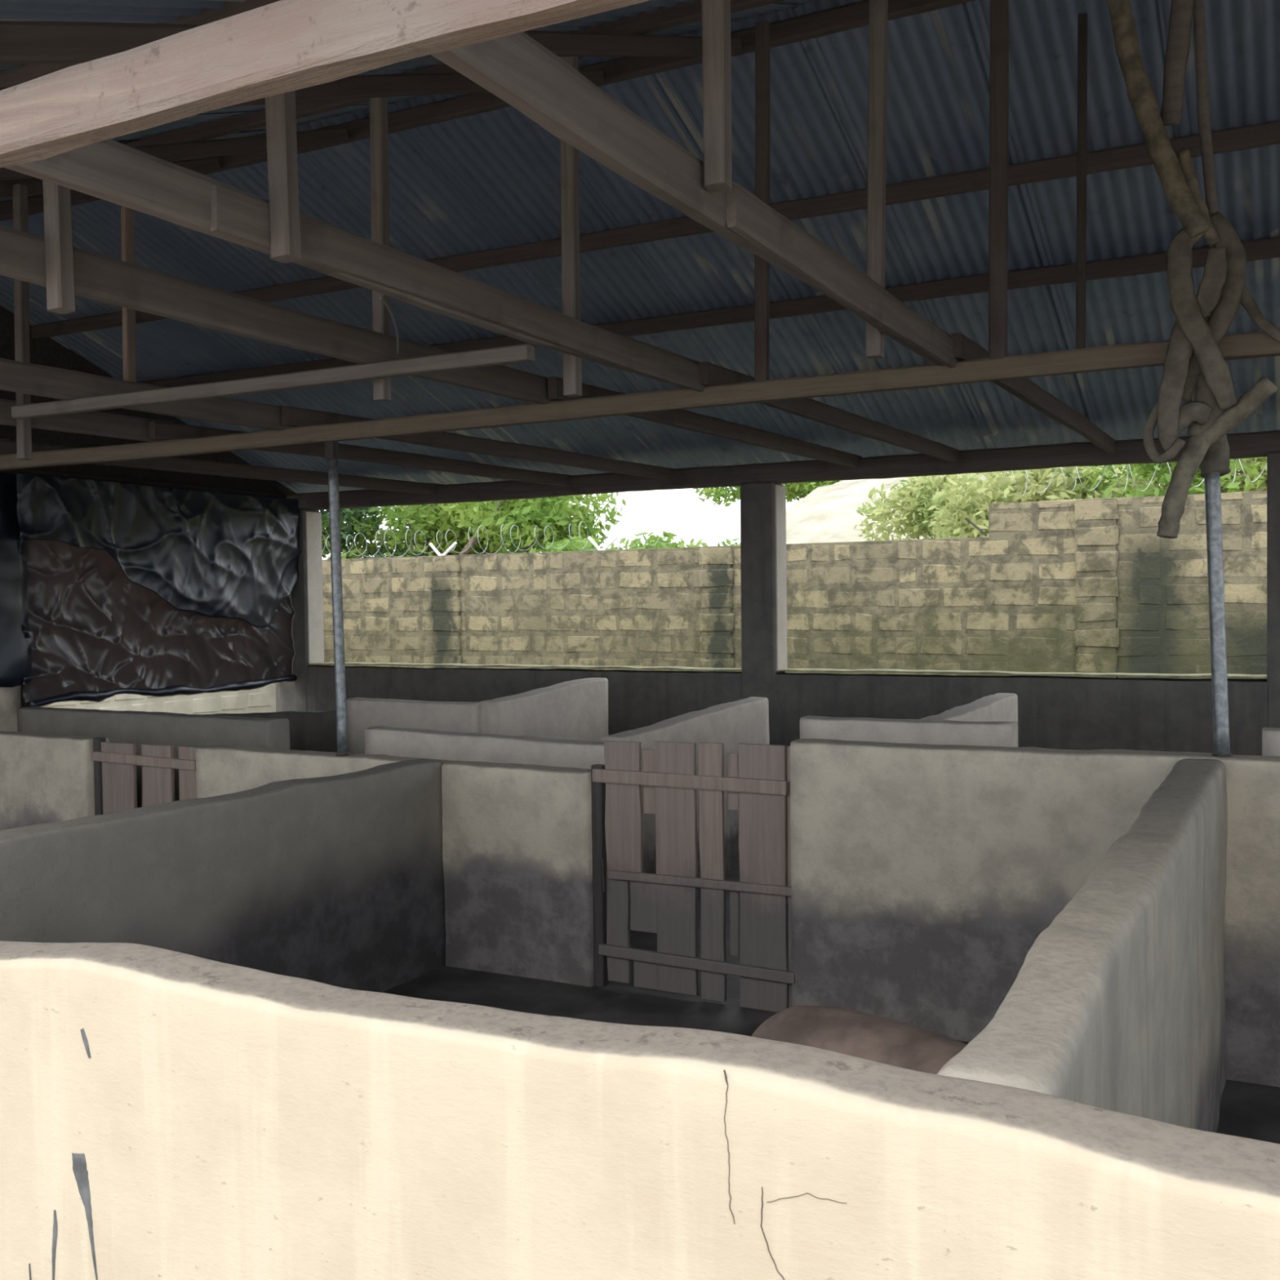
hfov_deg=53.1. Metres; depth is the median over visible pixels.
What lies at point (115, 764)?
gate
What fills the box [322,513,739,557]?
wire
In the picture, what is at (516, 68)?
roof truss
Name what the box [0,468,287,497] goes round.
wall plate
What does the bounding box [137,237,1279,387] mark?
purlin
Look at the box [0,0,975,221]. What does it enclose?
purlin
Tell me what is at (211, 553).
plastic sheet
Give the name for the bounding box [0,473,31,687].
plastic sheet
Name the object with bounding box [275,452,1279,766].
wall
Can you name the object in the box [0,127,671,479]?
roof truss
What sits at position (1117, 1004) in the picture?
wall
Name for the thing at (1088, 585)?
wall
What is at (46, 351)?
wall
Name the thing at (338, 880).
wall
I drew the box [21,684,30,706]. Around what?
stud
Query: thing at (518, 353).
wooden beam
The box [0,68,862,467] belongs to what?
roof truss
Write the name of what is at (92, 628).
plastic sheet
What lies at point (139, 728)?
wall
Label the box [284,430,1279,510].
beam
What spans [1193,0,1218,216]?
rope
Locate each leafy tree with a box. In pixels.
[318,506,435,558]
[321,492,626,559]
[693,480,842,506]
[1073,457,1266,497]
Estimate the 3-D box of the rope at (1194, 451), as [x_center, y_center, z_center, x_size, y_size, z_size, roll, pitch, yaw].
[1.837,-0.535,4.296,0.201,0.387,0.083,-1,2,-6]
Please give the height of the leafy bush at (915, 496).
2.228 m
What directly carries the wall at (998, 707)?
on the floor
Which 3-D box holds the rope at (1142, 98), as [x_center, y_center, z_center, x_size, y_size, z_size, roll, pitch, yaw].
[1.700,-1.825,4.260,0.356,1.005,0.080,0,2,27]
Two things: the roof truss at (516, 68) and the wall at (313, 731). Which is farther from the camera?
the wall at (313, 731)
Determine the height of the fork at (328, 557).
0.220 m
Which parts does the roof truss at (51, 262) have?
post, post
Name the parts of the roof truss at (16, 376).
post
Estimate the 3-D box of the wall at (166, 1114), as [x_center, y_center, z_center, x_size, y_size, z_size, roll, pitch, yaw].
[-1.183,1.076,2.232,12.550,1.170,0.160,0,2,27]
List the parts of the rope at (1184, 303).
rubber strip, rubber strip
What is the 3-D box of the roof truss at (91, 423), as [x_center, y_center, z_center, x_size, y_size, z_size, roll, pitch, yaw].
[-2.338,-1.757,6.934,0.116,1.770,7.695,0,2,27]
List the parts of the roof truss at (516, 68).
post, post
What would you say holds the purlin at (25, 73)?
attached to the ceiling
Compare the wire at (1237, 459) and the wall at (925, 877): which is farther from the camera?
the wire at (1237, 459)
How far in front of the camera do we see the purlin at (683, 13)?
5.37 m
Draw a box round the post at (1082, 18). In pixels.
[1075,13,1087,349]
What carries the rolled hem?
attached to the plastic sheet at (92, 628)
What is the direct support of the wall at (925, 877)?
on the floor
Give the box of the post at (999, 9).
[988,0,1008,359]
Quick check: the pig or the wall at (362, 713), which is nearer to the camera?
the pig
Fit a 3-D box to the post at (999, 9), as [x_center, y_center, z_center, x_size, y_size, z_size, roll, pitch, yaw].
[1.301,-1.721,4.641,0.064,1.418,0.050,0,1,27]
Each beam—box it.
[0,0,649,168]
[0,331,1279,470]
[11,343,534,419]
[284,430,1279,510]
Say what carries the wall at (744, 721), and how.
on the floor
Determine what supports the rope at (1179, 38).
hanging from the rope at (1199, 21)
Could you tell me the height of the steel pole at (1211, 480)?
1.042 m
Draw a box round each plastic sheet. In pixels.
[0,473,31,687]
[16,472,301,627]
[18,538,294,704]
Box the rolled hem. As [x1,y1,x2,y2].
[30,674,297,706]
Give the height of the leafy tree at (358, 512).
4.512 m
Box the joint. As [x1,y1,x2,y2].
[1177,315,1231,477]
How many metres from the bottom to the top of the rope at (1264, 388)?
0.216 m
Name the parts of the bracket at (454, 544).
arm, arm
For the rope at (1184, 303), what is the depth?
4.20 m
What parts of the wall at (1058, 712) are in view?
sill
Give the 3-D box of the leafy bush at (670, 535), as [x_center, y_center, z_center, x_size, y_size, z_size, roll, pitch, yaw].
[0.703,-0.606,16.577,2.827,1.652,1.994,0,2,15]
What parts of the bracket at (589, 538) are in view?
arm, arm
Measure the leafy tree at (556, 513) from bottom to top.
4.307 m
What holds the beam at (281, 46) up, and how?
attached to the roof truss at (16, 376)
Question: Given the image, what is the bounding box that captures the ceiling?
[0,0,1279,493]
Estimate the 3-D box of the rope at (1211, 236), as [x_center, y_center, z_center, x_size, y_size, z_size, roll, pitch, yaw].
[1.851,-1.462,4.240,0.137,0.332,0.050,0,2,27]
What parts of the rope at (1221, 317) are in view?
rubber strip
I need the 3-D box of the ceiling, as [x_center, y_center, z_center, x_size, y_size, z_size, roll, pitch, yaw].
[0.649,-1.953,5.512,13.171,1.589,8.195,0,2,27]
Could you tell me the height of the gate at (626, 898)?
1.074 m
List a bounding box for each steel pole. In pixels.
[324,440,349,755]
[1204,471,1232,757]
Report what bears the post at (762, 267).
on the tie beam at (1250, 344)
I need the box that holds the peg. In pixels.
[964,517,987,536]
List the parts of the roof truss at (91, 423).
post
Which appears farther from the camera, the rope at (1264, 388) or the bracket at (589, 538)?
the bracket at (589, 538)
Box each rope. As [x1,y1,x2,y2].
[1106,0,1208,238]
[1142,401,1185,463]
[1156,431,1210,538]
[1157,227,1238,450]
[1160,0,1193,125]
[1176,148,1220,248]
[1182,211,1279,401]
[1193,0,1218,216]
[1200,376,1277,444]
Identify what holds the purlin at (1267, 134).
attached to the ceiling
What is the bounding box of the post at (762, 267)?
[754,20,769,382]
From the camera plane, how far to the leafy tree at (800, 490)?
45.22 m
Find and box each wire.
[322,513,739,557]
[379,296,399,354]
[1002,458,1266,495]
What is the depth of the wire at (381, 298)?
4.23 m
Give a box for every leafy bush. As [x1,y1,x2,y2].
[524,534,740,552]
[607,530,684,550]
[853,466,1122,541]
[927,457,1266,538]
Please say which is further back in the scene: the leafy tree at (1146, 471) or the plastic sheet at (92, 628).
the leafy tree at (1146, 471)
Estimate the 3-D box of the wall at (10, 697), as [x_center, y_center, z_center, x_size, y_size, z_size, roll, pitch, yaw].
[-5.586,0.952,7.210,0.161,1.219,4.640,0,2,27]
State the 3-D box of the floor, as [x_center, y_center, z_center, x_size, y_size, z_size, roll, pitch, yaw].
[0.572,1.532,5.623,12.550,0.100,7.690,0,2,27]
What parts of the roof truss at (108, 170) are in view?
post, post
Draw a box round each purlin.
[0,0,280,87]
[0,0,783,181]
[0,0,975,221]
[31,120,1279,338]
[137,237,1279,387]
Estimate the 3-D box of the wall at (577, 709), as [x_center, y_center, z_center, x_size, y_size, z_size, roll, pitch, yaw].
[-0.642,0.852,8.983,0.150,1.096,1.500,0,2,27]
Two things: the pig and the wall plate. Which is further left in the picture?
the wall plate
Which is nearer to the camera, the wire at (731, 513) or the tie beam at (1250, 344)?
the tie beam at (1250, 344)
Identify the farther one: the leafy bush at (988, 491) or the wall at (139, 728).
the leafy bush at (988, 491)
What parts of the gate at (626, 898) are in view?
gate post, rail, rail, rail, gate post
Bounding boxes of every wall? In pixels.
[0,305,295,493]
[0,684,21,731]
[0,731,1279,1087]
[0,758,445,992]
[0,941,1279,1279]
[17,706,1279,808]
[42,683,275,714]
[203,710,337,752]
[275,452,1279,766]
[322,490,1266,679]
[346,697,479,754]
[478,677,608,742]
[599,696,768,878]
[920,693,1017,721]
[937,758,1227,1133]
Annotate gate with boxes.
[92,737,199,815]
[591,740,795,1012]
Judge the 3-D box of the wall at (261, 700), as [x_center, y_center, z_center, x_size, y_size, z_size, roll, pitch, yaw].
[-7.119,0.303,11.869,0.190,2.305,10.500,0,2,27]
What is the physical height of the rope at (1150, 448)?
0.240 m
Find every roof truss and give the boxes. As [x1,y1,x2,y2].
[0,20,959,462]
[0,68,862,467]
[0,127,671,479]
[0,156,571,486]
[0,195,444,494]
[431,0,1115,453]
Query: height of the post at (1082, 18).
1.188 m
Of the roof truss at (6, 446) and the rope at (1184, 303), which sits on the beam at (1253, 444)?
the roof truss at (6, 446)
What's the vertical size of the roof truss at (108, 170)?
1.739 m
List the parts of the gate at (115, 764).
gate post, rail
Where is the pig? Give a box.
[751,1005,967,1074]
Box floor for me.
[382,841,1279,1143]
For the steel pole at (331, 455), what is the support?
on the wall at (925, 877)

